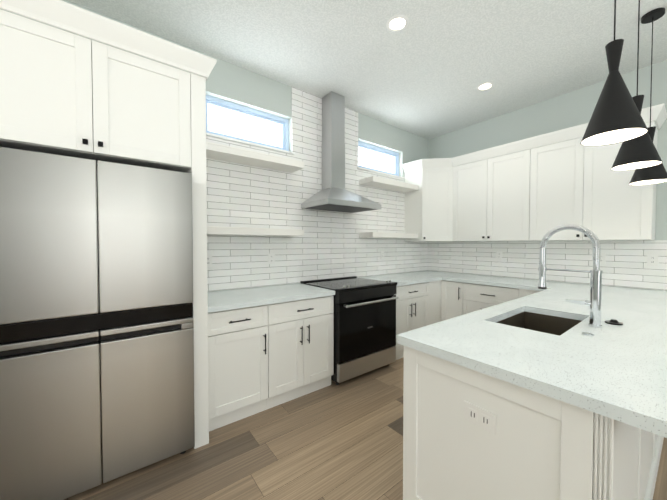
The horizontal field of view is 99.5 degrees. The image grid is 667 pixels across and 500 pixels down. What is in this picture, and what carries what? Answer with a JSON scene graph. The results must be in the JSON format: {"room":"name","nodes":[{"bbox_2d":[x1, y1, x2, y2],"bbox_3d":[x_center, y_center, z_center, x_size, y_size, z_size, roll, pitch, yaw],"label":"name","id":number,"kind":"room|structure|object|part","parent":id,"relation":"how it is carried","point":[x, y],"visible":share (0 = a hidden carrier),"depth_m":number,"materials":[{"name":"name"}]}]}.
{"room":"kitchen","nodes":[
{"label":"kitchen","id":0,"kind":"room"},
{"bbox_2d":[1,0,427,291],"bbox_3d":[-1.685,-0.224,2.238,8.350,3.057,0.150,-1,2,-38],"label":"wall","id":1,"kind":"structure","parent":0,"point":[229,82],"depth_m":2.92,"materials":[{"name":"grey paint"}]},
{"bbox_2d":[206,95,288,150],"bbox_3d":[-0.861,-1.243,2.860,0.898,0.378,0.041,-1,2,-38],"label":"window","id":2,"kind":"structure","parent":1,"relation":"in","point":[224,118],"depth_m":2.85,"materials":[{"name":"white"}]},
{"bbox_2d":[206,133,294,154],"bbox_3d":[-0.819,-1.042,2.810,0.940,0.020,0.094,-1,2,-38],"label":"window sill","id":3,"kind":"structure","parent":1,"relation":"attached to","point":[246,143],"depth_m":2.75,"materials":[{"name":"white wood"}]},
{"bbox_2d":[206,141,303,172],"bbox_3d":[-0.786,-0.861,2.651,1.037,0.065,0.250,-1,2,-38],"label":"shelf","id":4,"kind":"object","parent":1,"relation":"attached to","point":[216,151],"visible":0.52,"depth_m":2.60,"materials":[{"name":"white wood"}]},
{"bbox_2d":[207,226,303,235],"bbox_3d":[-0.786,-0.172,2.665,1.037,0.065,0.250,-1,2,-38],"label":"shelf","id":5,"kind":"object","parent":1,"relation":"attached to","point":[219,230],"visible":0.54,"depth_m":2.56,"materials":[{"name":"white wood"}]},
{"bbox_2d":[206,87,427,291],"bbox_3d":[0.134,-0.709,3.530,3.580,2.138,0.010,-1,2,-38],"label":"wall tile","id":6,"kind":"structure","parent":1,"relation":"attached to","point":[329,244],"depth_m":3.14,"materials":[{"name":"white tile"}]},
{"bbox_2d":[207,254,211,266],"bbox_3d":[-1.135,0.098,2.557,0.070,0.114,0.007,-1,2,-38],"label":"electrical outlet","id":7,"kind":"object","parent":6,"relation":"attached to","point":[209,260],"visible":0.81,"depth_m":2.56,"materials":[{"name":"white plastic"}]},
{"bbox_2d":[268,253,274,263],"bbox_3d":[-0.644,0.090,2.935,0.070,0.114,0.007,-1,2,-38],"label":"electrical outlet","id":8,"kind":"object","parent":6,"relation":"attached to","point":[271,258],"visible":1,"depth_m":2.93,"materials":[{"name":"white plastic"}]},
{"bbox_2d":[301,91,380,212],"bbox_3d":[0.093,-1.116,3.166,0.760,1.308,0.500,-1,2,-38],"label":"range hood","id":9,"kind":"object","parent":1,"relation":"attached to","point":[333,194],"visible":1,"depth_m":3.19,"materials":[{"name":"silver metal"}]},
{"bbox_2d":[358,141,398,175],"bbox_3d":[0.622,-1.267,4.004,0.898,0.378,0.041,-1,2,-38],"label":"window","id":10,"kind":"structure","parent":1,"relation":"in","point":[375,158],"depth_m":4.02,"materials":[{"name":"white"}]},
{"bbox_2d":[357,167,404,178],"bbox_3d":[0.664,-1.066,3.954,0.940,0.020,0.094,-1,2,-38],"label":"window sill","id":11,"kind":"structure","parent":1,"relation":"attached to","point":[369,170],"depth_m":3.89,"materials":[{"name":"white wood"}]},
{"bbox_2d":[359,232,417,238],"bbox_3d":[0.776,-0.197,3.870,0.928,0.065,0.250,-1,2,-38],"label":"shelf","id":12,"kind":"object","parent":1,"relation":"attached to","point":[384,235],"visible":1,"depth_m":3.66,"materials":[{"name":"white wood"}]},
{"bbox_2d":[359,176,418,192],"bbox_3d":[0.776,-0.887,3.855,0.928,0.065,0.250,-1,2,-38],"label":"shelf","id":13,"kind":"object","parent":1,"relation":"attached to","point":[382,183],"visible":1,"depth_m":3.73,"materials":[{"name":"white wood"}]},
{"bbox_2d":[64,357,666,499],"bbox_3d":[0.501,1.417,-0.683,8.500,0.100,7.500,-1,2,-38],"label":"floor","id":14,"kind":"structure","parent":0,"point":[340,441],"depth_m":1.79,"materials":[{"name":"brown wood"}]},
{"bbox_2d":[0,147,194,499],"bbox_3d":[-1.495,0.414,1.804,0.953,1.800,0.730,-1,2,-38],"label":"fridge","id":15,"kind":"object","parent":14,"relation":"on","point":[96,334],"visible":0.98,"depth_m":1.50,"materials":[{"name":"grey metal"}]},
{"bbox_2d":[0,0,216,448],"bbox_3d":[-1.498,0.034,1.800,1.255,2.560,0.775,-1,2,-38],"label":"surround","id":16,"kind":"object","parent":14,"relation":"on","point":[63,92],"depth_m":1.57,"materials":[{"name":"white wood"}]},
{"bbox_3d":[-1.290,-0.572,1.515,0.084,0.026,0.027,-1,2,-38],"label":"fridge surround handle","id":17,"kind":"part","parent":16,"relation":"part of","materials":[{"name":"black metal"}]},
{"bbox_2d":[208,296,333,430],"bbox_3d":[-0.624,0.861,2.554,1.136,0.875,0.658,-1,2,-38],"label":"base cabinet","id":18,"kind":"object","parent":14,"relation":"on","point":[247,376],"depth_m":2.26,"materials":[{"name":"white wood"}]},
{"bbox_2d":[208,283,334,312],"bbox_3d":[-0.632,0.403,2.554,1.136,0.040,0.652,-1,2,-38],"label":"countertop","id":19,"kind":"structure","parent":18,"relation":"on","point":[235,299],"depth_m":2.41,"materials":[{"name":"stone"}]},
{"bbox_3d":[-0.473,0.666,2.275,0.728,0.300,0.038,-1,2,-38],"label":"back left base cabinet handle","id":20,"kind":"part","parent":18,"relation":"part of","materials":[{"name":"black metal"}]},
{"bbox_2d":[300,276,398,384],"bbox_3d":[0.183,0.808,3.113,0.816,0.958,0.752,-1,2,-38],"label":"range","id":21,"kind":"object","parent":14,"relation":"on","point":[364,325],"visible":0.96,"depth_m":2.84,"materials":[{"name":"black metal"}]},
{"bbox_2d":[395,280,441,359],"bbox_3d":[0.868,0.837,3.706,0.979,0.876,0.658,-1,2,-38],"label":"base cabinet","id":22,"kind":"object","parent":14,"relation":"on","point":[426,298],"depth_m":3.45,"materials":[{"name":"white wood"}]},
{"bbox_2d":[358,272,441,285],"bbox_3d":[0.852,0.379,3.699,0.956,0.040,0.652,-1,2,-38],"label":"countertop","id":23,"kind":"structure","parent":22,"relation":"on","point":[408,278],"depth_m":3.65,"materials":[{"name":"stone"}]},
{"bbox_3d":[0.947,0.643,3.371,0.160,0.300,0.038,-1,2,-38],"label":"back right base cabinet handle","id":24,"kind":"part","parent":22,"relation":"part of","materials":[{"name":"black metal"}]},
{"bbox_2d":[441,280,540,320],"bbox_3d":[2.043,0.842,3.465,0.663,0.875,1.231,-1,2,-38],"label":"base cabinet","id":25,"kind":"object","parent":14,"relation":"on","point":[471,299],"depth_m":3.46,"materials":[{"name":"white wood"}]},
{"bbox_3d":[1.709,0.721,3.383,0.038,0.506,0.432,-1,2,-38],"label":"right base cabinet handle","id":26,"kind":"part","parent":25,"relation":"part of","materials":[{"name":"black metal"}]},
{"bbox_2d":[418,271,565,290],"bbox_3d":[1.844,0.378,3.728,0.652,0.040,1.817,-1,2,-38],"label":"countertop","id":27,"kind":"structure","parent":25,"relation":"on","point":[528,284],"depth_m":3.42,"materials":[{"name":"stone"}]},
{"bbox_2d":[403,346,663,499],"bbox_3d":[1.732,0.873,1.981,2.977,0.875,0.734,-1,2,-38],"label":"base cabinet","id":28,"kind":"object","parent":14,"relation":"on","point":[538,446],"visible":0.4,"depth_m":1.05,"materials":[{"name":"white wood"}]},
{"bbox_2d":[464,401,495,434],"bbox_3d":[0.559,0.641,1.081,0.008,0.074,0.118,-1,2,-38],"label":"outlet","id":29,"kind":"object","parent":28,"relation":"attached to","point":[482,418],"visible":1,"depth_m":1.08,"materials":[{"name":"white plastic"}]},
{"bbox_2d":[397,282,666,437],"bbox_3d":[1.820,0.418,1.845,2.992,0.040,1.085,-1,2,-38],"label":"countertop","id":30,"kind":"structure","parent":28,"relation":"on","point":[616,372],"depth_m":1.12,"materials":[{"name":"stone"}]},
{"bbox_2d":[496,311,580,335],"bbox_3d":[1.218,0.558,1.677,0.672,0.230,0.402,-1,2,-38],"label":"sink","id":31,"kind":"object","parent":30,"relation":"in","point":[555,325],"visible":0.06,"depth_m":1.90,"materials":[{"name":"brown metal"}]},
{"bbox_2d":[538,224,602,327],"bbox_3d":[1.313,0.129,1.577,0.056,0.548,0.285,-1,2,-38],"label":"faucet","id":32,"kind":"object","parent":30,"relation":"on","point":[594,301],"visible":1,"depth_m":1.50,"materials":[{"name":"silver metal"}]},
{"bbox_2d":[582,332,593,335],"bbox_3d":[1.223,0.404,1.356,0.044,0.009,0.044,-1,2,-38],"label":"button","id":33,"kind":"object","parent":30,"relation":"on","point":[587,334],"visible":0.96,"depth_m":1.35,"materials":[{"name":"silver metal"}]},
{"bbox_2d":[605,319,622,324],"bbox_3d":[1.540,0.393,1.550,0.072,0.022,0.072,-1,2,-38],"label":"stopper","id":34,"kind":"object","parent":30,"relation":"on","point":[613,321],"visible":0.98,"depth_m":1.54,"materials":[{"name":"black metal"}]},
{"bbox_2d":[68,0,666,138],"bbox_3d":[0.501,-1.739,-0.750,8.500,0.100,7.500,-1,2,-38],"label":"ceiling","id":35,"kind":"structure","parent":0,"point":[429,68],"depth_m":2.42,"materials":[{"name":"white paint"}]},
{"bbox_2d":[386,14,408,31],"bbox_3d":[0.493,-1.744,2.175,0.172,0.010,0.172,-1,2,-38],"label":"recessed light","id":36,"kind":"object","parent":35,"relation":"in","point":[397,23],"visible":1,"depth_m":2.17,"materials":[{"name":"white plastic"}]},
{"bbox_2d":[476,82,493,90],"bbox_3d":[1.635,-1.762,3.043,0.172,0.010,0.172,-1,2,-38],"label":"recessed light","id":37,"kind":"object","parent":35,"relation":"in","point":[484,86],"visible":1,"depth_m":3.04,"materials":[{"name":"white plastic"}]},
{"bbox_2d":[580,0,647,145],"bbox_3d":[1.216,-1.109,1.218,0.210,1.242,0.210,-1,2,-38],"label":"pendant light","id":38,"kind":"object","parent":35,"relation":"hanging from","point":[616,116],"visible":1,"depth_m":1.20,"materials":[{"name":"black metal"}]},
{"bbox_2d":[611,0,662,170],"bbox_3d":[1.794,-1.119,1.664,0.210,1.242,0.210,-1,2,-38],"label":"pendant light","id":39,"kind":"object","parent":35,"relation":"hanging from","point":[640,152],"visible":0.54,"depth_m":1.65,"materials":[{"name":"black metal"}]},
{"bbox_2d":[629,8,666,184],"bbox_3d":[2.369,-1.128,2.107,0.210,1.242,0.210,-1,2,-38],"label":"pendant light","id":40,"kind":"object","parent":35,"relation":"hanging from","point":[651,175],"visible":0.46,"depth_m":2.09,"materials":[{"name":"black metal"}]},
{"bbox_2d":[428,60,666,290],"bbox_3d":[3.807,-0.215,1.834,0.150,3.057,7.200,-1,2,-38],"label":"wall","id":41,"kind":"structure","parent":0,"point":[570,109],"depth_m":3.25,"materials":[{"name":"grey paint"}]},
{"bbox_2d":[402,156,457,241],"bbox_3d":[1.509,-0.701,4.167,0.620,1.150,0.677,-1,2,-38],"label":"upper cabinet","id":42,"kind":"object","parent":41,"relation":"attached to","point":[429,210],"depth_m":3.98,"materials":[{"name":"white wood"}]},
{"bbox_2d":[454,136,537,241],"bbox_3d":[2.063,-0.690,3.654,0.370,1.150,1.047,-1,2,-38],"label":"upper cabinet","id":43,"kind":"object","parent":41,"relation":"attached to","point":[535,193],"depth_m":3.46,"materials":[{"name":"white wood"}]},
{"bbox_2d":[428,240,666,290],"bbox_3d":[2.461,0.127,3.455,0.010,0.470,3.000,-1,2,-38],"label":"wall tile","id":44,"kind":"structure","parent":41,"relation":"attached to","point":[625,265],"depth_m":3.25,"materials":[{"name":"white tile"}]},
{"bbox_2d":[600,253,605,263],"bbox_3d":[2.820,0.090,2.974,0.007,0.114,0.070,-1,2,-38],"label":"electrical outlet","id":45,"kind":"object","parent":44,"relation":"attached to","point":[603,258],"visible":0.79,"depth_m":2.96,"materials":[{"name":"white plastic"}]},
{"bbox_2d":[647,254,657,265],"bbox_3d":[3.040,0.096,2.689,0.007,0.114,0.070,-1,2,-38],"label":"electrical outlet","id":46,"kind":"object","parent":44,"relation":"attached to","point":[652,259],"visible":1,"depth_m":2.69,"materials":[{"name":"white plastic"}]},
{"bbox_2d":[538,105,661,240],"bbox_3d":[2.621,-0.675,2.965,0.328,1.150,0.998,-1,2,-38],"label":"upper cabinet","id":47,"kind":"object","parent":41,"relation":"attached to","point":[577,183],"depth_m":2.80,"materials":[{"name":"white wood"}]}
]}

